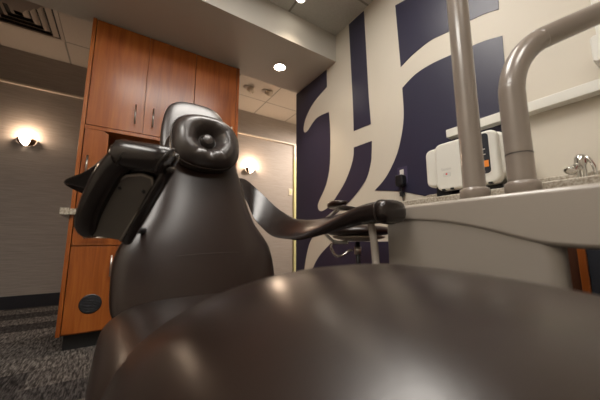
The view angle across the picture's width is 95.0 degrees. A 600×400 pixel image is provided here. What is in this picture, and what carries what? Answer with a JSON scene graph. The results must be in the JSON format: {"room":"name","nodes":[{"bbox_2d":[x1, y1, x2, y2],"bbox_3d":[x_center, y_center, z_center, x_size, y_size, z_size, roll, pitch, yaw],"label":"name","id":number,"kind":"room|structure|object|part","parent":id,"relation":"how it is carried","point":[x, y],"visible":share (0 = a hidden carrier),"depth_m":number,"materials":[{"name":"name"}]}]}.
{"room":"dental clinic","nodes":[
{"label":"dental clinic","id":0,"kind":"room"},
{"bbox_2d":[0,305,95,399],"bbox_3d":[-0.184,0.914,1.073,9.000,0.080,6.200,5,-10,-33],"label":"floor","id":1,"kind":"structure","parent":0,"point":[34,365],"depth_m":1.64,"materials":[{"name":"carpet"}]},
{"bbox_2d":[55,17,239,350],"bbox_3d":[-1.212,-0.127,2.383,1.205,2.358,0.560,5,-10,-33],"label":"storage cabinet","id":2,"kind":"object","parent":1,"relation":"on","point":[132,78],"visible":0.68,"depth_m":2.07,"materials":[{"name":"brown wood"}]},
{"bbox_2d":[59,207,75,217],"bbox_3d":[-1.185,0.146,2.303,1.205,0.048,0.453,5,-10,-33],"label":"countertop","id":3,"kind":"structure","parent":2,"relation":"on","point":[66,212],"depth_m":1.81,"materials":[{"name":"stone"}]},
{"bbox_3d":[-1.480,-0.240,1.907,0.012,0.139,0.038,5,-10,-33],"label":"handle","id":4,"kind":"part","parent":2,"relation":"part of","materials":[{"name":"silver metal"}]},
{"bbox_3d":[-1.397,0.596,1.872,0.300,0.556,0.019,5,-10,-33],"label":"door","id":5,"kind":"part","parent":2,"relation":"part of","materials":[{"name":"brown wood"}]},
{"bbox_2d":[78,294,101,313],"bbox_3d":[-1.403,0.695,1.840,0.126,0.126,0.009,5,-10,-33],"label":"grille","id":6,"kind":"object","parent":2,"relation":"attached to","point":[87,303],"depth_m":1.84,"materials":[{"name":"black plastic"}]},
{"bbox_3d":[-1.464,-0.221,1.946,0.139,0.569,0.019,5,-10,-33],"label":"narrow door","id":7,"kind":"part","parent":2,"relation":"part of","materials":[{"name":"brown wood"}]},
{"bbox_3d":[-1.397,0.255,1.921,0.300,0.120,0.019,5,-10,-33],"label":"drawer","id":8,"kind":"part","parent":2,"relation":"part of","materials":[{"name":"brown wood"}]},
{"bbox_3d":[-1.316,0.456,1.914,0.012,0.144,0.038,5,-10,-33],"label":"handle","id":9,"kind":"part","parent":2,"relation":"part of","materials":[{"name":"silver metal"}]},
{"bbox_3d":[-1.377,-0.933,2.108,0.347,0.824,0.019,5,-10,-33],"label":"door","id":10,"kind":"part","parent":2,"relation":"part of","materials":[{"name":"brown wood"}]},
{"bbox_3d":[-1.264,-0.655,2.110,0.012,0.149,0.038,5,-10,-33],"label":"handle","id":11,"kind":"part","parent":2,"relation":"part of","materials":[{"name":"silver metal"}]},
{"bbox_3d":[-1.077,-0.905,2.302,0.359,0.824,0.019,5,-10,-33],"label":"door","id":12,"kind":"part","parent":2,"relation":"part of","materials":[{"name":"brown wood"}]},
{"bbox_3d":[-0.768,-0.876,2.502,0.370,0.824,0.019,5,-10,-33],"label":"door","id":13,"kind":"part","parent":2,"relation":"part of","materials":[{"name":"brown wood"}]},
{"bbox_2d":[64,102,599,399],"bbox_3d":[-0.054,0.111,0.577,0.815,1.368,1.722,5,-10,-33],"label":"dental chair","id":14,"kind":"object","parent":1,"relation":"on","point":[199,310],"visible":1,"depth_m":0.24,"materials":[{"name":"black leather"}]},
{"bbox_3d":[-0.421,0.020,0.641,0.228,0.143,0.059,-6,-10,35],"label":"underside plate","id":15,"kind":"part","parent":14,"relation":"part of","materials":[{"name":"grey plastic"}]},
{"bbox_2d":[85,293,219,399],"bbox_3d":[-0.156,0.364,0.716,0.623,0.187,0.885,5,-10,-33],"label":"seat cushion","id":16,"kind":"object","parent":14,"relation":"on","point":[135,316],"depth_m":0.61,"materials":[{"name":"black leather"}]},
{"bbox_3d":[-0.404,-0.011,0.655,0.296,0.201,0.093,-6,-10,36],"label":"armrest","id":17,"kind":"part","parent":14,"relation":"part of","materials":[{"name":"black leather"}]},
{"bbox_3d":[-0.398,0.064,1.127,0.590,0.740,0.316,5,-10,-33],"label":"backrest","id":18,"kind":"part","parent":14,"relation":"part of","materials":[{"name":"black leather"}]},
{"bbox_2d":[169,114,237,172],"bbox_3d":[-0.397,-0.242,1.172,0.282,0.250,0.133,6,-10,-34],"label":"headrest pillow","id":19,"kind":"object","parent":14,"relation":"on","point":[204,144],"depth_m":1.13,"materials":[{"name":"black leather"}]},
{"bbox_3d":[0.000,0.003,1.088,0.165,0.309,0.810,8,-11,-43],"label":"armrest","id":20,"kind":"part","parent":14,"relation":"part of","materials":[{"name":"black leather"}]},
{"bbox_2d":[102,264,599,399],"bbox_3d":[0.141,0.215,0.255,0.598,0.287,1.000,5,-10,-33],"label":"cushion","id":21,"kind":"object","parent":14,"relation":"on","point":[353,331],"depth_m":0.18,"materials":[{"name":"black leather"}]},
{"bbox_2d":[324,200,387,263],"bbox_3d":[0.345,0.482,1.660,0.551,0.943,0.529,5,-10,-33],"label":"stool","id":22,"kind":"object","parent":1,"relation":"on","point":[361,232],"visible":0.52,"depth_m":1.59,"materials":[{"name":"black leather"}]},
{"bbox_3d":[0.357,0.188,1.682,0.392,0.064,0.392,5,-10,-33],"label":"seat","id":23,"kind":"part","parent":22,"relation":"part of","materials":[{"name":"black leather"}]},
{"bbox_2d":[388,0,599,289],"bbox_3d":[0.822,-0.402,0.682,0.652,2.412,1.032,5,-10,-33],"label":"dental delivery unit","id":24,"kind":"object","parent":1,"relation":"on","point":[525,232],"visible":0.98,"depth_m":0.65,"materials":[{"name":"beige plastic"}]},
{"bbox_3d":[0.463,-0.789,0.840,0.053,1.600,0.053,5,-10,-33],"label":"lamp post","id":25,"kind":"part","parent":24,"relation":"part of","materials":[{"name":"grey metal"}]},
{"bbox_3d":[0.839,-0.350,0.697,0.689,0.691,0.054,0,-8,-1],"label":"curved arm post","id":26,"kind":"part","parent":24,"relation":"part of","materials":[{"name":"grey metal"}]},
{"bbox_2d":[401,170,599,294],"bbox_3d":[1.221,0.312,0.620,0.385,0.982,2.165,5,-10,-33],"label":"base cabinet","id":27,"kind":"object","parent":1,"relation":"on","point":[584,264],"visible":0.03,"depth_m":0.86,"materials":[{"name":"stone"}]},
{"bbox_2d":[401,174,599,205],"bbox_3d":[1.232,-0.084,0.661,0.385,0.033,2.125,5,-10,-33],"label":"countertop","id":28,"kind":"structure","parent":27,"relation":"on","point":[594,178],"depth_m":0.92,"materials":[{"name":"stone"}]},
{"bbox_2d":[426,130,507,196],"bbox_3d":[0.834,-0.141,1.336,0.259,0.272,0.355,5,-10,-33],"label":"sterilizer","id":29,"kind":"object","parent":28,"relation":"on","point":[443,163],"visible":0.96,"depth_m":1.28,"materials":[{"name":"beige plastic"}]},
{"bbox_3d":[0.699,-0.121,1.309,0.003,0.022,0.037,5,-10,-33],"label":"button plate","id":30,"kind":"part","parent":29,"relation":"part of","materials":[{"name":"grey plastic"}]},
{"bbox_3d":[0.771,-0.195,1.210,0.004,0.176,0.112,5,-10,-33],"label":"control panel","id":31,"kind":"part","parent":29,"relation":"part of","materials":[{"name":"grey plastic"}]},
{"bbox_2d":[564,154,597,176],"bbox_3d":[1.059,-0.112,1.052,0.100,0.134,0.063,-1,-8,4],"label":"faucet","id":32,"kind":"object","parent":28,"relation":"on","point":[580,161],"visible":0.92,"depth_m":1.04,"materials":[{"name":"silver metal"}]},
{"bbox_3d":[1.058,-0.123,1.050,0.067,0.036,0.022,2,-9,-17],"label":"spout","id":33,"kind":"part","parent":32,"relation":"part of","materials":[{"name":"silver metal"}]},
{"bbox_3d":[1.093,-0.134,1.042,0.016,0.088,0.044,5,-10,-29],"label":"lever","id":34,"kind":"part","parent":32,"relation":"part of","materials":[{"name":"silver metal"}]},
{"bbox_3d":[0.878,0.397,0.822,0.022,0.871,0.019,5,-10,-33],"label":"panel","id":35,"kind":"part","parent":27,"relation":"part of","materials":[{"name":"brown wood"}]},
{"bbox_2d":[0,45,295,296],"bbox_3d":[-1.887,-0.234,3.871,9.000,3.000,0.099,5,-10,-33],"label":"wall","id":36,"kind":"structure","parent":0,"point":[33,190],"depth_m":3.15,"materials":[{"name":"paint"}]},
{"bbox_2d":[16,137,36,145],"bbox_3d":[-3.047,-0.647,3.052,0.168,0.080,0.086,5,-10,-33],"label":"wall sconce","id":37,"kind":"object","parent":36,"relation":"attached to","point":[25,141],"visible":1,"depth_m":3.04,"materials":[{"name":"beige glass"}]},
{"bbox_3d":[-3.046,-0.651,3.033,0.082,0.076,0.077,-3,-9,21],"label":"lamp shade","id":38,"kind":"part","parent":37,"relation":"part of","materials":[{"name":"beige glass"}]},
{"bbox_2d":[0,275,274,309],"bbox_3d":[-2.886,1.082,2.951,6.540,0.130,0.013,5,-10,-33],"label":"baseboard","id":39,"kind":"structure","parent":36,"relation":"attached to","point":[46,299],"depth_m":2.94,"materials":[{"name":"black rubber"}]},
{"bbox_2d":[0,78,295,145],"bbox_3d":[-1.851,-1.184,3.955,9.000,0.025,0.031,5,-10,-33],"label":"trim","id":40,"kind":"structure","parent":36,"relation":"attached to","point":[1,80],"depth_m":3.29,"materials":[{"name":"paint"}]},
{"bbox_2d":[245,167,254,172],"bbox_3d":[-0.806,-0.484,4.510,0.168,0.080,0.086,5,-10,-33],"label":"wall sconce","id":41,"kind":"object","parent":36,"relation":"attached to","point":[248,169],"visible":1,"depth_m":4.49,"materials":[{"name":"beige glass"}]},
{"bbox_2d":[293,159,295,271],"bbox_3d":[-0.085,0.335,4.895,0.065,2.170,0.041,5,-10,-33],"label":"trim","id":42,"kind":"structure","parent":36,"relation":"attached to","point":[294,160],"depth_m":4.91,"materials":[{"name":"beige"}]},
{"bbox_2d":[293,145,295,159],"bbox_3d":[-0.085,-0.872,5.071,0.065,0.270,0.041,5,-10,-33],"label":"trim","id":43,"kind":"structure","parent":36,"relation":"attached to","point":[294,146],"depth_m":5.05,"materials":[{"name":"paint"}]},
{"bbox_2d":[0,11,296,123],"bbox_3d":[-1.394,-1.735,3.329,9.000,0.085,1.701,5,-10,-33],"label":"ceiling","id":44,"kind":"structure","parent":0,"point":[281,105],"depth_m":3.21,"materials":[{"name":"tile"}]},
{"bbox_2d":[0,0,64,41],"bbox_3d":[-2.658,-1.780,2.602,0.600,0.035,0.600,5,-10,-33],"label":"ceiling vent","id":45,"kind":"object","parent":44,"relation":"in","point":[25,15],"visible":0.89,"depth_m":2.69,"materials":[{"name":"silver metal"}]},
{"bbox_2d":[243,85,254,93],"bbox_3d":[-0.724,-1.568,3.905,0.165,0.109,0.092,2,-9,-16],"label":"spotlight","id":46,"kind":"object","parent":44,"relation":"attached to","point":[251,90],"visible":1,"depth_m":3.88,"materials":[{"name":"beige metal"}]},
{"bbox_2d":[262,89,272,96],"bbox_3d":[-0.479,-1.554,4.004,0.165,0.109,0.092,2,-9,-16],"label":"spotlight","id":47,"kind":"object","parent":44,"relation":"attached to","point":[268,93],"visible":0.99,"depth_m":3.98,"materials":[{"name":"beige metal"}]},
{"bbox_2d":[27,0,335,92],"bbox_3d":[-2.178,-1.764,1.384,5.576,0.589,0.670,5,-10,-33],"label":"ceiling","id":48,"kind":"structure","parent":0,"point":[250,36],"depth_m":2.24,"materials":[{"name":"paint"}]},
{"bbox_2d":[273,63,286,70],"bbox_3d":[-0.196,-1.278,2.648,0.132,0.007,0.132,5,-10,-33],"label":"recessed light","id":49,"kind":"object","parent":48,"relation":"in","point":[277,66],"visible":1,"depth_m":2.64,"materials":[{"name":"white paint"}]},
{"bbox_2d":[268,0,372,35],"bbox_3d":[-0.078,-1.970,0.109,3.476,0.090,3.790,5,-10,-33],"label":"ceiling","id":50,"kind":"structure","parent":0,"point":[332,16],"depth_m":2.32,"materials":[{"name":"tile"}]},
{"bbox_2d":[296,0,305,3],"bbox_3d":[0.007,-1.614,2.209,0.092,0.007,0.092,5,-10,-33],"label":"recessed light","id":51,"kind":"object","parent":50,"relation":"in","point":[297,1],"visible":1,"depth_m":2.23,"materials":[{"name":"white paint"}]},
{"bbox_2d":[304,0,599,269],"bbox_3d":[1.242,-0.484,1.182,0.130,2.720,4.480,5,-10,-33],"label":"wall","id":52,"kind":"structure","parent":0,"point":[562,133],"depth_m":1.81,"materials":[{"name":"beige paint"}]},
{"bbox_2d":[296,0,504,270],"bbox_3d":[0.506,-0.289,2.166,0.003,2.618,1.997,5,-10,-33],"label":"wall mural","id":53,"kind":"object","parent":52,"relation":"attached to","point":[429,106],"visible":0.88,"depth_m":1.91,"materials":[{"name":"blue paint"}]},
{"bbox_2d":[395,174,405,200],"bbox_3d":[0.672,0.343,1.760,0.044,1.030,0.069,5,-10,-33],"label":"power adapter","id":54,"kind":"object","parent":53,"relation":"attached to","point":[400,180],"visible":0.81,"depth_m":1.81,"materials":[{"name":"black plastic"}]},
{"bbox_2d":[397,166,407,182],"bbox_3d":[0.690,-0.167,1.855,0.006,0.115,0.075,5,-10,-33],"label":"wall outlet","id":55,"kind":"object","parent":53,"relation":"attached to","point":[402,170],"visible":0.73,"depth_m":1.85,"materials":[{"name":"blue"}]},
{"bbox_2d":[427,170,599,197],"bbox_3d":[1.374,-0.122,0.784,0.020,0.076,2.165,5,-10,-33],"label":"backsplash","id":56,"kind":"structure","parent":52,"relation":"attached to","point":[590,173],"depth_m":1.18,"materials":[{"name":"stone"}]},
{"bbox_2d":[446,79,599,138],"bbox_3d":[1.405,-0.496,0.760,0.054,0.048,2.000,5,-10,-33],"label":"wall ledge","id":57,"kind":"object","parent":52,"relation":"attached to","point":[590,89],"visible":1,"depth_m":1.19,"materials":[{"name":"beige plastic"}]},
{"bbox_2d":[590,0,599,68],"bbox_3d":[1.237,-0.704,1.008,0.099,0.335,0.245,5,-10,-33],"label":"dispenser","id":58,"kind":"object","parent":52,"relation":"attached to","point":[595,40],"visible":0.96,"depth_m":1.06,"materials":[{"name":"beige plastic"}]}
]}

